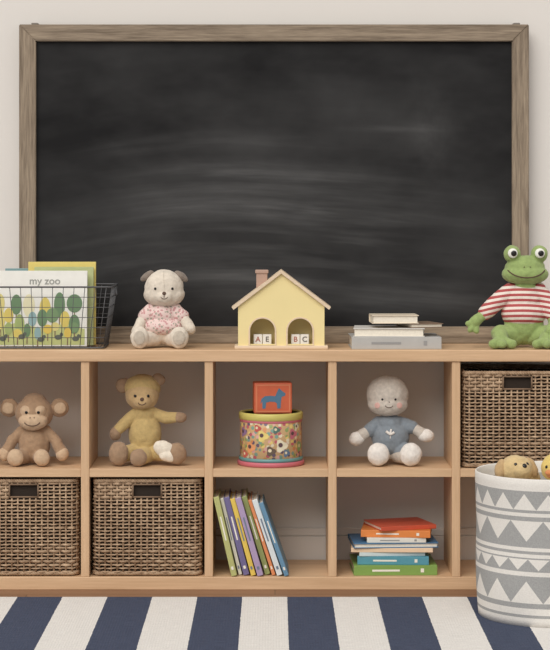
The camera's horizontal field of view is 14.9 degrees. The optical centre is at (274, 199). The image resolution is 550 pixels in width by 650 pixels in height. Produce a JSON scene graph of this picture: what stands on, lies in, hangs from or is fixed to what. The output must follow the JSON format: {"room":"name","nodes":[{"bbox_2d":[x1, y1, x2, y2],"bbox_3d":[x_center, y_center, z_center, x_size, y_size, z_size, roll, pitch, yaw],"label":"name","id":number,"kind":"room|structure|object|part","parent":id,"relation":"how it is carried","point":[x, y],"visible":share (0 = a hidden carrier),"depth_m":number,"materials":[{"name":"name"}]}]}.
{"room":"children's room","nodes":[
{"label":"children's room","id":0,"kind":"room"},
{"bbox_2d":[0,590,476,596],"bbox_3d":[0.000,1.164,3.408,6.400,0.100,5.815,0,0,0],"label":"floor","id":1,"kind":"structure","parent":0,"point":[3,593],"depth_m":5.95,"materials":[{"name":"brown wood"}]},
{"bbox_2d":[0,597,549,649],"bbox_3d":[0.000,1.109,4.772,3.400,0.010,2.145,0,0,0],"label":"striped rug","id":2,"kind":"object","parent":1,"relation":"on","point":[26,623],"visible":1,"depth_m":5.46,"materials":[{"name":"fabric"}]},
{"bbox_2d":[475,461,549,627],"bbox_3d":[0.734,0.912,5.604,0.400,0.383,0.400,0,0,0],"label":"hamper","id":3,"kind":"object","parent":2,"relation":"on","point":[513,514],"visible":0.98,"depth_m":5.45,"materials":[{"name":"fabric"}]},
{"bbox_2d":[494,455,539,479],"bbox_3d":[0.651,0.733,5.605,0.105,0.112,0.154,0,0,21],"label":"puppy","id":4,"kind":"object","parent":3,"relation":"in","point":[512,466],"visible":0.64,"depth_m":5.55},
{"bbox_2d":[541,455,549,479],"bbox_3d":[0.778,0.722,5.585,0.162,0.099,0.105,0,0,-20],"label":"duck","id":5,"kind":"object","parent":3,"relation":"in","point":[545,466],"visible":1,"depth_m":5.55},
{"bbox_2d":[0,343,549,589],"bbox_3d":[-0.013,0.771,6.143,1.803,0.686,0.294,0,0,0],"label":"cubby shelf","id":6,"kind":"object","parent":1,"relation":"on","point":[453,573],"visible":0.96,"depth_m":6.00,"materials":[{"name":"brown wood"}]},
{"bbox_2d":[0,393,68,465],"bbox_3d":[-0.699,0.664,6.088,0.205,0.207,0.129,0,0,0],"label":"monkey","id":7,"kind":"object","parent":6,"relation":"on","point":[34,436],"visible":1,"depth_m":6.07},
{"bbox_2d":[0,477,80,575],"bbox_3d":[-0.719,0.937,6.139,0.319,0.278,0.263,0,0,0],"label":"wicker basket","id":8,"kind":"object","parent":6,"relation":"on","point":[40,517],"visible":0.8,"depth_m":6.01,"materials":[{"name":"brown wicker"}]},
{"bbox_2d":[0,283,117,348],"bbox_3d":[-0.668,0.337,6.125,0.414,0.180,0.222,0,0,0],"label":"wire basket","id":9,"kind":"object","parent":6,"relation":"on","point":[111,303],"visible":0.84,"depth_m":6.03,"materials":[{"name":"black metal"}]},
{"bbox_2d":[0,262,95,346],"bbox_3d":[-0.676,0.302,6.122,0.307,0.242,0.129,0,0,0],"label":"picture books","id":10,"kind":"object","parent":9,"relation":"in","point":[37,273],"visible":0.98,"depth_m":6.07,"materials":[{"name":"paper"}]},
{"bbox_2d":[109,373,186,466],"bbox_3d":[-0.368,0.636,6.093,0.227,0.262,0.145,0,0,0],"label":"plush teddy","id":11,"kind":"object","parent":6,"relation":"on","point":[141,391],"visible":1,"depth_m":6.08,"materials":[{"name":"beige fabric"}]},
{"bbox_2d":[124,374,160,392],"bbox_3d":[-0.387,0.547,6.119,0.108,0.079,0.090,0,0,0],"label":"teddy bear's forehead","id":12,"kind":"object","parent":11,"relation":"attached to","point":[139,383],"depth_m":6.09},
{"bbox_2d":[92,477,204,575],"bbox_3d":[-0.366,0.937,6.139,0.319,0.278,0.263,0,0,0],"label":"wicker basket","id":13,"kind":"object","parent":6,"relation":"on","point":[142,525],"visible":0.92,"depth_m":6.01,"materials":[{"name":"brown wicker"}]},
{"bbox_2d":[130,269,195,348],"bbox_3d":[-0.323,0.315,6.083,0.187,0.226,0.136,0,0,0],"label":"plush bear","id":14,"kind":"object","parent":6,"relation":"on","point":[162,321],"visible":1,"depth_m":6.06},
{"bbox_2d":[213,488,288,575],"bbox_3d":[-0.069,0.962,6.100,0.216,0.229,0.198,0,0,0],"label":"leaning books","id":15,"kind":"object","parent":6,"relation":"on","point":[252,544],"visible":1,"depth_m":6.02,"materials":[{"name":"paper"}]},
{"bbox_2d":[237,409,303,467],"bbox_3d":[-0.012,0.691,6.110,0.195,0.153,0.195,0,0,0],"label":"drum","id":16,"kind":"object","parent":6,"relation":"on","point":[266,440],"visible":0.94,"depth_m":6.03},
{"bbox_2d":[247,441,255,452],"bbox_3d":[-0.068,0.712,6.039,0.032,0.034,0.001,0,0,38],"label":"print","id":17,"kind":"object","parent":16,"relation":"on","point":[251,445],"depth_m":6.04},
{"bbox_2d":[258,431,268,441],"bbox_3d":[-0.032,0.678,6.022,0.032,0.034,0.001,0,0,13],"label":"print","id":18,"kind":"object","parent":16,"relation":"attached to","point":[263,436],"depth_m":6.02},
{"bbox_3d":[-0.012,0.625,6.110,0.186,0.021,0.186,0,0,0],"label":"lid","id":19,"kind":"part","parent":16,"relation":"part of","materials":[{"name":"metal"}]},
{"bbox_2d":[267,446,275,456],"bbox_3d":[-0.009,0.721,6.020,0.027,0.029,0.001,0,0,-2],"label":"print","id":20,"kind":"object","parent":16,"relation":"on","point":[271,450],"depth_m":6.02},
{"bbox_2d":[253,381,291,413],"bbox_3d":[-0.008,0.573,6.100,0.110,0.090,0.065,0,0,-5],"label":"block","id":21,"kind":"object","parent":16,"relation":"on","point":[269,397],"visible":1,"depth_m":6.07,"materials":[{"name":"orange wood"}]},
{"bbox_2d":[260,389,285,408],"bbox_3d":[-0.006,0.573,6.068,0.073,0.059,0.001,0,0,-5],"label":"print","id":22,"kind":"object","parent":21,"relation":"attached to","point":[269,398],"depth_m":6.07},
{"bbox_2d":[273,426,279,433],"bbox_3d":[0.006,0.660,6.021,0.021,0.022,0.001,0,0,-11],"label":"print","id":23,"kind":"object","parent":16,"relation":"attached to","point":[276,429],"depth_m":6.02},
{"bbox_2d":[277,440,287,452],"bbox_3d":[0.022,0.706,6.027,0.036,0.038,0.002,0,0,-22],"label":"print","id":24,"kind":"object","parent":16,"relation":"on","point":[282,445],"depth_m":6.03},
{"bbox_2d":[290,429,296,438],"bbox_3d":[0.054,0.674,6.048,0.001,0.032,0.029,0,0,43],"label":"print","id":25,"kind":"object","parent":16,"relation":"attached to","point":[293,432],"depth_m":6.05},
{"bbox_2d":[235,344,327,348],"bbox_3d":[0.018,0.423,6.066,0.268,0.010,0.089,0,0,0],"label":"base","id":26,"kind":"object","parent":6,"relation":"on","point":[325,346],"visible":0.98,"depth_m":6.02,"materials":[{"name":"brown wood"}]},
{"bbox_2d":[254,334,261,343],"bbox_3d":[-0.049,0.402,6.061,0.025,0.030,0.025,0,0,0],"label":"block","id":27,"kind":"object","parent":26,"relation":"on","point":[255,335],"visible":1,"depth_m":6.05,"materials":[{"name":"white wood"}]},
{"bbox_2d":[263,334,271,343],"bbox_3d":[-0.022,0.402,6.061,0.025,0.030,0.025,0,0,0],"label":"block","id":28,"kind":"object","parent":26,"relation":"on","point":[269,336],"visible":1,"depth_m":6.05,"materials":[{"name":"white wood"}]},
{"bbox_2d":[240,274,311,343],"bbox_3d":[0.018,0.315,6.101,0.248,0.206,0.008,0,0,0],"label":"wall","id":29,"kind":"structure","parent":26,"relation":"on","point":[262,326],"depth_m":6.10,"materials":[{"name":"yellow wood"}]},
{"bbox_2d":[232,269,280,309],"bbox_3d":[-0.053,0.258,6.067,0.142,0.114,0.092,0,0,0],"label":"roof","id":30,"kind":"structure","parent":29,"relation":"on","point":[278,273],"depth_m":6.02,"materials":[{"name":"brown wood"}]},
{"bbox_2d":[256,273,266,287],"bbox_3d":[-0.038,0.235,6.071,0.032,0.050,0.032,0,0,0],"label":"chimney","id":31,"kind":"object","parent":30,"relation":"on","point":[261,278],"visible":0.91,"depth_m":6.06,"materials":[{"name":"paint"}]},
{"bbox_2d":[255,270,267,272],"bbox_3d":[-0.038,0.207,6.071,0.038,0.010,0.038,0,0,0],"label":"chimney cap","id":32,"kind":"object","parent":31,"relation":"on","point":[256,271],"depth_m":6.05,"materials":[{"name":"wood"}]},
{"bbox_2d":[281,269,330,308],"bbox_3d":[0.089,0.258,6.067,0.142,0.114,0.092,0,0,0],"label":"roof","id":33,"kind":"structure","parent":29,"relation":"on","point":[284,273],"depth_m":6.02,"materials":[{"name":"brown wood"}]},
{"bbox_2d":[238,274,323,344],"bbox_3d":[0.018,0.315,6.034,0.248,0.206,0.008,0,0,0],"label":"wall","id":34,"kind":"structure","parent":26,"relation":"on","point":[281,300],"depth_m":6.03,"materials":[{"name":"yellow wood"}]},
{"bbox_2d":[249,317,275,344],"bbox_3d":[-0.036,0.376,6.029,0.080,0.081,0.002,0,0,0],"label":"trim","id":35,"kind":"structure","parent":34,"relation":"attached to","point":[259,317],"depth_m":6.03,"materials":[{"name":"brown wood"}]},
{"bbox_2d":[286,317,313,344],"bbox_3d":[0.072,0.376,6.029,0.080,0.081,0.002,0,0,0],"label":"trim","id":36,"kind":"structure","parent":34,"relation":"attached to","point":[296,317],"depth_m":6.03,"materials":[{"name":"brown wood"}]},
{"bbox_2d":[291,334,299,343],"bbox_3d":[0.059,0.402,6.061,0.025,0.030,0.025,0,0,0],"label":"block","id":37,"kind":"object","parent":26,"relation":"on","point":[292,335],"visible":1,"depth_m":6.05,"materials":[{"name":"white wood"}]},
{"bbox_2d":[300,334,308,343],"bbox_3d":[0.086,0.402,6.061,0.025,0.030,0.025,0,0,0],"label":"block","id":38,"kind":"object","parent":26,"relation":"on","point":[301,335],"visible":1,"depth_m":6.05,"materials":[{"name":"white wood"}]},
{"bbox_2d":[349,375,433,465],"bbox_3d":[0.338,0.637,6.092,0.247,0.257,0.140,0,0,0],"label":"doll","id":39,"kind":"object","parent":6,"relation":"on","point":[387,395],"visible":1,"depth_m":6.07,"materials":[{"name":"fabric"}]},
{"bbox_2d":[348,517,437,575],"bbox_3d":[0.343,1.008,6.124,0.255,0.138,0.209,0,0,0],"label":"picture books","id":40,"kind":"object","parent":6,"relation":"on","point":[387,546],"visible":1,"depth_m":6.04,"materials":[{"name":"paper"}]},
{"bbox_2d":[348,313,442,348],"bbox_3d":[0.352,0.380,6.119,0.271,0.096,0.197,0,0,0],"label":"book stack","id":41,"kind":"object","parent":6,"relation":"on","point":[408,333],"visible":1,"depth_m":6.04,"materials":[{"name":"paper"}]},
{"bbox_2d":[460,364,549,467],"bbox_3d":[0.694,0.628,6.139,0.319,0.278,0.263,0,0,0],"label":"wicker basket","id":42,"kind":"object","parent":6,"relation":"on","point":[505,408],"visible":0.83,"depth_m":6.01,"materials":[{"name":"brown wicker"}]},
{"bbox_2d":[465,245,549,348],"bbox_3d":[0.686,0.279,6.078,0.273,0.297,0.152,0,0,0],"label":"frog","id":43,"kind":"object","parent":6,"relation":"on","point":[523,302],"visible":1,"depth_m":6.07},
{"bbox_2d":[0,0,549,527],"bbox_3d":[0.000,-0.286,6.365,6.400,2.800,0.100,0,0,0],"label":"wall","id":44,"kind":"structure","parent":0,"point":[292,502],"depth_m":6.32,"materials":[{"name":"paint"}]},
{"bbox_2d":[19,23,528,342],"bbox_3d":[-0.003,-0.051,6.287,1.520,0.957,0.054,0,0,0],"label":"chalkboard","id":45,"kind":"object","parent":44,"relation":"attached to","point":[382,168],"visible":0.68,"depth_m":6.27,"materials":[{"name":"stone"}]},
{"bbox_3d":[-0.738,-0.048,6.273,0.050,0.948,0.026,0,0,0],"label":"frame","id":46,"kind":"part","parent":45,"relation":"part of","materials":[{"name":"brown wood"}]},
{"bbox_3d":[-0.003,-0.498,6.273,1.517,0.050,0.026,0,0,0],"label":"frame","id":47,"kind":"part","parent":45,"relation":"part of","materials":[{"name":"brown wood"}]},
{"bbox_3d":[-0.003,0.403,6.273,1.517,0.050,0.026,0,0,0],"label":"frame","id":48,"kind":"part","parent":45,"relation":"part of","materials":[{"name":"brown wood"}]},
{"bbox_3d":[0.732,-0.048,6.273,0.050,0.948,0.026,0,0,0],"label":"frame","id":49,"kind":"part","parent":45,"relation":"part of","materials":[{"name":"brown wood"}]},
{"bbox_2d":[204,528,475,559],"bbox_3d":[0.000,1.050,6.307,6.400,0.129,0.015,0,0,0],"label":"board","id":50,"kind":"object","parent":44,"relation":"attached to","point":[294,547],"depth_m":6.30,"materials":[{"name":"paint"}]},
{"bbox_3d":[0.000,0.997,6.309,6.400,0.024,0.011,0,0,0],"label":"cap","id":51,"kind":"part","parent":50,"relation":"part of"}
]}

